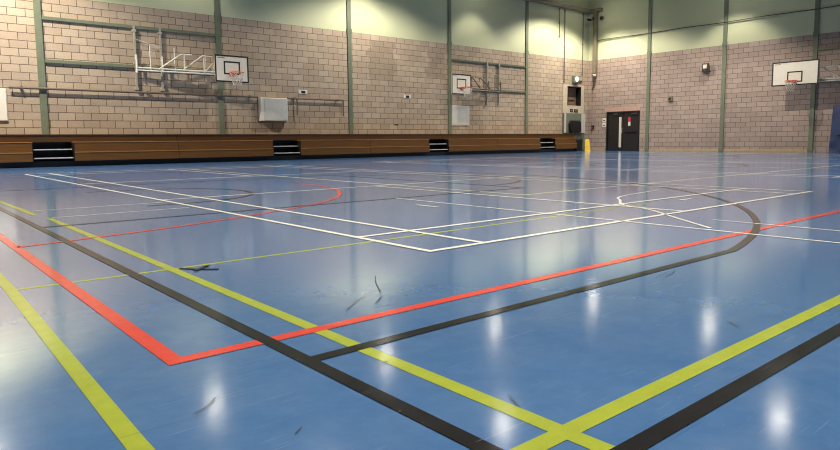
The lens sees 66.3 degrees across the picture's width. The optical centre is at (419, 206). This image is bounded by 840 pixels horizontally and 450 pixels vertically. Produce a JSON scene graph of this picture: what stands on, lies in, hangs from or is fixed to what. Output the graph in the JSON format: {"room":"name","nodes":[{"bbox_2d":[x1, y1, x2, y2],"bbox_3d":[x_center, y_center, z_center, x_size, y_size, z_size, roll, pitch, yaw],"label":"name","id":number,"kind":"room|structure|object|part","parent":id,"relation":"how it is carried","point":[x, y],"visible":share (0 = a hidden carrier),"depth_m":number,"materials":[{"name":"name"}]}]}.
{"room":"sports hall","nodes":[
{"label":"sports hall","id":0,"kind":"room"},
{"bbox_2d":[0,0,589,144],"bbox_3d":[-2.924,-6.564,25.591,32.580,9.200,0.300,-5,8,-40],"label":"wall","id":1,"kind":"structure","parent":0,"point":[400,47],"depth_m":24.14,"materials":[{"name":"brick"}]},
{"bbox_2d":[0,88,8,120],"bbox_3d":[-12.187,-2.831,17.831,1.270,0.930,0.050,-5,8,-40],"label":"board","id":2,"kind":"object","parent":1,"relation":"attached to","point":[3,94],"visible":1,"depth_m":18.16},
{"bbox_2d":[41,16,215,36],"bbox_3d":[-8.973,-5.651,20.285,5.200,0.100,0.070,-5,8,-40],"label":"wall rail","id":3,"kind":"object","parent":1,"relation":"attached to","point":[42,17],"visible":1,"depth_m":20.04,"materials":[{"name":"green metal"}]},
{"bbox_2d":[44,59,214,72],"bbox_3d":[-8.961,-4.428,20.411,5.200,0.100,0.070,-5,8,-40],"label":"wall rail","id":4,"kind":"object","parent":1,"relation":"attached to","point":[45,60],"visible":0.56,"depth_m":19.69,"materials":[{"name":"green metal"}]},
{"bbox_2d":[9,86,257,97],"bbox_3d":[-8.733,-3.643,20.634,7.600,0.090,0.139,-5,8,-40],"label":"conduit pipe","id":5,"kind":"object","parent":1,"relation":"attached to","point":[10,87],"visible":1,"depth_m":20.12,"materials":[{"name":"grey metal"}]},
{"bbox_2d":[131,25,248,90],"bbox_3d":[-7.372,-4.769,20.995,3.658,2.010,0.794,-4,7,-27],"label":"basketball hoop","id":6,"kind":"object","parent":1,"relation":"attached to","point":[228,68],"visible":1,"depth_m":21.40,"materials":[{"name":"white metal"}]},
{"bbox_2d":[257,97,287,121],"bbox_3d":[-5.356,-3.529,23.470,1.140,0.880,0.215,-5,8,-40],"label":"wall box","id":7,"kind":"object","parent":1,"relation":"attached to","point":[269,109],"visible":1,"depth_m":23.34,"materials":[{"name":"grey metal"}]},
{"bbox_2d":[298,90,306,93],"bbox_3d":[-4.447,-4.318,24.288,0.347,0.126,0.034,-5,8,-40],"label":"wall socket plate","id":8,"kind":"object","parent":1,"relation":"attached to","point":[299,91],"visible":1,"depth_m":24.27,"materials":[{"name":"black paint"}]},
{"bbox_2d":[287,97,343,115],"bbox_3d":[-3.982,-3.810,24.663,2.490,0.670,0.139,-5,8,-40],"label":"conduit pipe","id":9,"kind":"object","parent":1,"relation":"attached to","point":[292,98],"visible":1,"depth_m":24.43,"materials":[{"name":"grey metal"}]},
{"bbox_2d":[452,105,468,125],"bbox_3d":[1.841,-4.181,29.653,1.220,0.920,0.035,-5,8,-40],"label":"notice board","id":10,"kind":"object","parent":1,"relation":"attached to","point":[460,114],"visible":1,"depth_m":29.65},
{"bbox_2d":[451,62,500,104],"bbox_3d":[2.818,-5.745,29.577,0.790,2.010,3.805,4,7,37],"label":"basketball hoop","id":11,"kind":"object","parent":1,"relation":"attached to","point":[461,84],"visible":1,"depth_m":28.92,"materials":[{"name":"white metal"}]},
{"bbox_2d":[452,59,525,67],"bbox_3d":[3.356,-6.813,30.676,5.090,0.090,0.060,-5,8,-40],"label":"wall rail","id":12,"kind":"object","parent":1,"relation":"attached to","point":[459,60],"visible":1,"depth_m":30.51,"materials":[{"name":"green metal"}]},
{"bbox_2d":[472,89,525,92],"bbox_3d":[3.368,-5.570,30.804,5.090,0.090,0.060,-5,8,-40],"label":"wall rail","id":13,"kind":"object","parent":1,"relation":"attached to","point":[472,89],"visible":0.49,"depth_m":31.68,"materials":[{"name":"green metal"}]},
{"bbox_2d":[525,0,590,12],"bbox_3d":[2.585,-10.031,29.583,17.420,0.180,0.260,-5,8,-40],"label":"cable trunking","id":14,"kind":"object","parent":1,"relation":"attached to","point":[546,2],"visible":1,"depth_m":33.49,"materials":[{"name":"grey metal"}]},
{"bbox_2d":[559,8,559,37],"bbox_3d":[7.328,-9.633,33.788,0.060,1.540,0.063,-5,8,-40],"label":"conduit","id":15,"kind":"object","parent":1,"relation":"attached to","point":[559,8],"visible":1,"depth_m":33.76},
{"bbox_2d":[563,9,565,82],"bbox_3d":[7.683,-8.507,34.194,0.060,3.870,0.067,-5,8,-40],"label":"conduit","id":16,"kind":"object","parent":1,"relation":"attached to","point":[565,9],"visible":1,"depth_m":34.20,"materials":[{"name":"grey metal"}]},
{"bbox_2d":[562,84,583,113],"bbox_3d":[8.282,-5.854,35.131,1.850,1.530,0.320,-5,8,-40],"label":"hatch","id":17,"kind":"object","parent":1,"relation":"attached to","point":[573,95],"visible":1,"depth_m":35.28,"materials":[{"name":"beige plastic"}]},
{"bbox_3d":[8.214,-6.027,35.255,1.190,1.030,0.020,-5,8,-40],"label":"panel","id":18,"kind":"part","parent":17,"relation":"part of","materials":[{"name":"brown wood"}]},
{"bbox_2d":[572,75,581,82],"bbox_3d":[8.613,-6.920,35.061,0.900,0.380,0.180,-5,8,-40],"label":"emergency light","id":19,"kind":"object","parent":1,"relation":"attached to","point":[575,79],"visible":1,"depth_m":34.81,"materials":[{"name":"grey paint"}]},
{"bbox_2d":[582,13,583,75],"bbox_3d":[8.909,-8.863,35.204,0.060,3.390,0.067,-5,8,-40],"label":"conduit","id":20,"kind":"object","parent":1,"relation":"attached to","point":[583,13],"visible":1,"depth_m":35.22,"materials":[{"name":"grey metal"}]},
{"bbox_2d":[0,151,839,449],"bbox_3d":[6.348,-0.862,15.230,32.580,0.204,28.850,-5,8,-40],"label":"floor","id":21,"kind":"structure","parent":0,"point":[571,300],"depth_m":2.60,"materials":[{"name":"blue paint"}]},
{"bbox_2d":[33,0,48,133],"bbox_3d":[-11.036,-5.762,18.520,0.220,9.200,0.067,-5,8,-40],"label":"steel column","id":22,"kind":"structure","parent":21,"relation":"on","point":[36,3],"depth_m":18.68,"materials":[{"name":"green metal"}]},
{"bbox_2d":[0,134,178,167],"bbox_3d":[-11.184,-1.558,18.100,8.420,0.925,1.000,-5,8,-40],"label":"bleachers","id":23,"kind":"object","parent":21,"relation":"on","point":[16,150],"visible":1,"depth_m":18.82,"materials":[{"name":"brown wood"}]},
{"bbox_3d":[-10.134,-1.593,18.734,0.020,0.525,0.510,-5,8,-40],"label":"panel","id":24,"kind":"part","parent":23,"relation":"part of","materials":[{"name":"black plastic"}]},
{"bbox_2d":[179,265,218,270],"bbox_3d":[-1.155,0.325,3.361,0.155,0.004,0.178,-5,8,-40],"label":"scrap","id":25,"kind":"object","parent":21,"relation":"on","point":[202,267],"visible":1,"depth_m":3.36,"materials":[{"name":"black plastic"}]},
{"bbox_2d":[214,0,224,133],"bbox_3d":[-6.917,-6.157,21.989,0.220,9.200,0.067,-5,8,-40],"label":"steel column","id":26,"kind":"structure","parent":21,"relation":"on","point":[217,15],"depth_m":22.08,"materials":[{"name":"metal"}]},
{"bbox_2d":[176,134,369,162],"bbox_3d":[-5.115,-2.140,23.211,7.470,0.925,1.000,-5,8,-40],"label":"bleachers","id":27,"kind":"object","parent":21,"relation":"on","point":[193,148],"visible":0.94,"depth_m":22.50,"materials":[{"name":"brown wood"}]},
{"bbox_3d":[-4.489,-2.134,23.488,0.020,0.525,0.510,-5,8,-40],"label":"panel","id":28,"kind":"part","parent":27,"relation":"part of","materials":[{"name":"black plastic"}]},
{"bbox_2d":[346,0,352,133],"bbox_3d":[-2.797,-6.552,25.459,0.220,9.200,0.067,-5,8,-40],"label":"steel column","id":29,"kind":"structure","parent":21,"relation":"on","point":[348,2],"depth_m":25.53,"materials":[{"name":"green metal"}]},
{"bbox_2d":[367,134,497,156],"bbox_3d":[0.530,-2.681,27.965,7.310,0.925,1.000,-5,8,-40],"label":"bay","id":30,"kind":"object","parent":21,"relation":"on","point":[381,145],"visible":0.95,"depth_m":27.48,"materials":[{"name":"brown wood"}]},
{"bbox_3d":[1.080,-2.667,28.177,0.020,0.525,0.510,-5,8,-40],"label":"panel","id":31,"kind":"part","parent":30,"relation":"part of","materials":[{"name":"black plastic"}]},
{"bbox_2d":[447,0,451,133],"bbox_3d":[1.337,-6.948,28.941,0.220,9.200,0.067,-5,8,-40],"label":"steel column","id":32,"kind":"structure","parent":21,"relation":"on","point":[449,43],"depth_m":29.00,"materials":[{"name":"metal"}]},
{"bbox_2d":[525,1,528,133],"bbox_3d":[5.373,-7.335,32.339,0.220,9.200,0.067,-5,8,-40],"label":"steel column","id":33,"kind":"structure","parent":21,"relation":"on","point":[527,2],"depth_m":32.32,"materials":[{"name":"metal"}]},
{"bbox_2d":[495,134,576,153],"bbox_3d":[5.637,-3.170,32.266,6.060,0.925,1.000,-5,8,-40],"label":"bay","id":34,"kind":"object","parent":21,"relation":"on","point":[507,143],"visible":0.94,"depth_m":31.78,"materials":[{"name":"brown wood"}]},
{"bbox_3d":[6.717,-3.207,32.925,0.020,0.525,0.510,-5,8,-40],"label":"panel","id":35,"kind":"part","parent":34,"relation":"part of","materials":[{"name":"black plastic"}]},
{"bbox_2d":[562,113,584,150],"bbox_3d":[8.460,-4.045,35.126,1.850,2.030,0.300,-5,8,-40],"label":"cupboard","id":36,"kind":"object","parent":21,"relation":"on","point":[566,117],"visible":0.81,"depth_m":35.15,"materials":[{"name":"grey paint"}]},
{"bbox_3d":[7.787,-4.474,34.538,0.130,1.045,0.060,-5,8,-40],"label":"post","id":37,"kind":"part","parent":36,"relation":"part of","materials":[{"name":"white metal"}]},
{"bbox_2d":[568,120,580,132],"bbox_3d":[8.421,-4.332,34.976,0.980,0.660,0.195,-5,8,-40],"label":"loudspeaker","id":38,"kind":"object","parent":36,"relation":"on","point":[574,126],"visible":1,"depth_m":34.82,"materials":[{"name":"black plastic"}]},
{"bbox_2d":[572,122,579,130],"bbox_3d":[8.487,-4.327,34.914,0.680,0.460,0.016,-5,8,-40],"label":"grille","id":39,"kind":"object","parent":38,"relation":"attached to","point":[575,125],"depth_m":34.89,"materials":[{"name":"black metal"}]},
{"bbox_3d":[8.780,-3.568,35.492,0.860,0.880,0.025,-5,8,-40],"label":"door","id":40,"kind":"part","parent":36,"relation":"part of","materials":[{"name":"grey paint"}]},
{"bbox_3d":[9.034,-4.593,35.588,0.300,1.045,0.060,-5,8,-40],"label":"post","id":41,"kind":"part","parent":36,"relation":"part of","materials":[{"name":"white metal"}]},
{"bbox_2d":[574,139,582,150],"bbox_3d":[8.322,-3.276,34.357,0.540,0.660,0.520,-5,8,-40],"label":"equipment case","id":42,"kind":"object","parent":21,"relation":"on","point":[578,141],"visible":0.51,"depth_m":34.13,"materials":[{"name":"black plastic"}]},
{"bbox_2d":[584,139,589,150],"bbox_3d":[9.005,-3.305,34.633,0.300,0.647,0.304,0,6,3],"label":"sign","id":43,"kind":"object","parent":21,"relation":"on","point":[587,142],"visible":0.94,"depth_m":34.55,"materials":[{"name":"yellow plastic"}]},
{"bbox_2d":[644,0,651,150],"bbox_3d":[11.725,-7.454,32.933,0.067,9.200,0.220,-5,8,-40],"label":"steel column","id":44,"kind":"structure","parent":21,"relation":"on","point":[646,147],"depth_m":32.99,"materials":[{"name":"metal"}]},
{"bbox_2d":[718,0,728,150],"bbox_3d":[14.214,-7.177,30.009,0.067,9.200,0.220,-5,8,-40],"label":"steel column","id":45,"kind":"structure","parent":21,"relation":"on","point":[726,2],"depth_m":30.09,"materials":[{"name":"green metal"}]},
{"bbox_2d":[807,0,820,151],"bbox_3d":[16.684,-6.902,27.108,0.067,9.200,0.220,-5,8,-40],"label":"steel column","id":46,"kind":"structure","parent":21,"relation":"on","point":[817,2],"depth_m":27.27,"materials":[{"name":"metal"}]},
{"bbox_2d":[828,105,839,152],"bbox_3d":[17.810,-3.112,25.688,0.567,1.930,2.400,-5,8,-40],"label":"mat","id":47,"kind":"object","parent":21,"relation":"on","point":[834,144],"visible":1,"depth_m":26.39,"materials":[{"name":"blue plastic"}]},
{"bbox_2d":[587,0,839,151],"bbox_3d":[18.710,-6.704,25.000,0.312,9.200,28.550,-5,8,-40],"label":"wall","id":48,"kind":"structure","parent":0,"point":[758,115],"depth_m":30.55,"materials":[{"name":"beige brick"}]},
{"bbox_2d":[588,8,602,76],"bbox_3d":[9.546,-8.941,35.217,0.240,3.650,0.840,-5,8,-40],"label":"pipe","id":49,"kind":"object","parent":48,"relation":"attached to","point":[595,11],"visible":0.9,"depth_m":35.09,"materials":[{"name":"beige metal"}]},
{"bbox_2d":[590,149,604,150],"bbox_3d":[9.796,-3.151,35.742,0.030,0.100,1.120,-5,8,-40],"label":"baseboard","id":50,"kind":"structure","parent":48,"relation":"attached to","point":[590,149],"depth_m":35.66,"materials":[{"name":"brown wood"}]},
{"bbox_2d":[606,110,639,150],"bbox_3d":[10.888,-4.034,34.454,0.210,2.100,2.000,-5,8,-40],"label":"door","id":51,"kind":"structure","parent":48,"relation":"in","point":[622,127],"depth_m":34.43,"materials":[{"name":"black wood"}]},
{"bbox_3d":[10.760,-3.985,34.574,0.020,1.620,0.140,-5,8,-40],"label":"vision panel","id":52,"kind":"part","parent":51,"relation":"part of","materials":[{"name":"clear glass"}]},
{"bbox_2d":[702,63,710,71],"bbox_3d":[13.627,-6.607,30.630,0.250,0.390,0.340,-5,8,-40],"label":"floodlight","id":53,"kind":"object","parent":48,"relation":"attached to","point":[705,66],"visible":1,"depth_m":30.52,"materials":[{"name":"grey metal"}]},
{"bbox_2d":[597,5,839,40],"bbox_3d":[18.442,-8.083,24.845,0.044,0.062,27.061,-5,8,-40],"label":"cable","id":54,"kind":"object","parent":48,"relation":"attached to","point":[836,5],"visible":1,"depth_m":29.79,"materials":[{"name":"grey metal"}]},
{"bbox_2d":[640,149,814,151],"bbox_3d":[14.197,-2.660,30.568,0.035,0.100,8.260,-5,8,-40],"label":"baseboard","id":55,"kind":"structure","parent":48,"relation":"attached to","point":[728,150],"depth_m":30.02,"materials":[{"name":"brown wood"}]},
{"bbox_2d":[771,59,839,91],"bbox_3d":[16.587,-5.520,26.148,4.007,2.010,0.951,3,7,30],"label":"basketball hoop","id":56,"kind":"object","parent":48,"relation":"attached to","point":[802,72],"visible":1,"depth_m":26.67,"materials":[{"name":"white metal"}]},
{"bbox_2d":[818,46,839,50],"bbox_3d":[17.918,-6.466,25.698,0.060,0.090,3.600,-5,8,-40],"label":"wall rail","id":57,"kind":"object","parent":48,"relation":"attached to","point":[837,47],"visible":1,"depth_m":26.73,"materials":[{"name":"green metal"}]}
]}

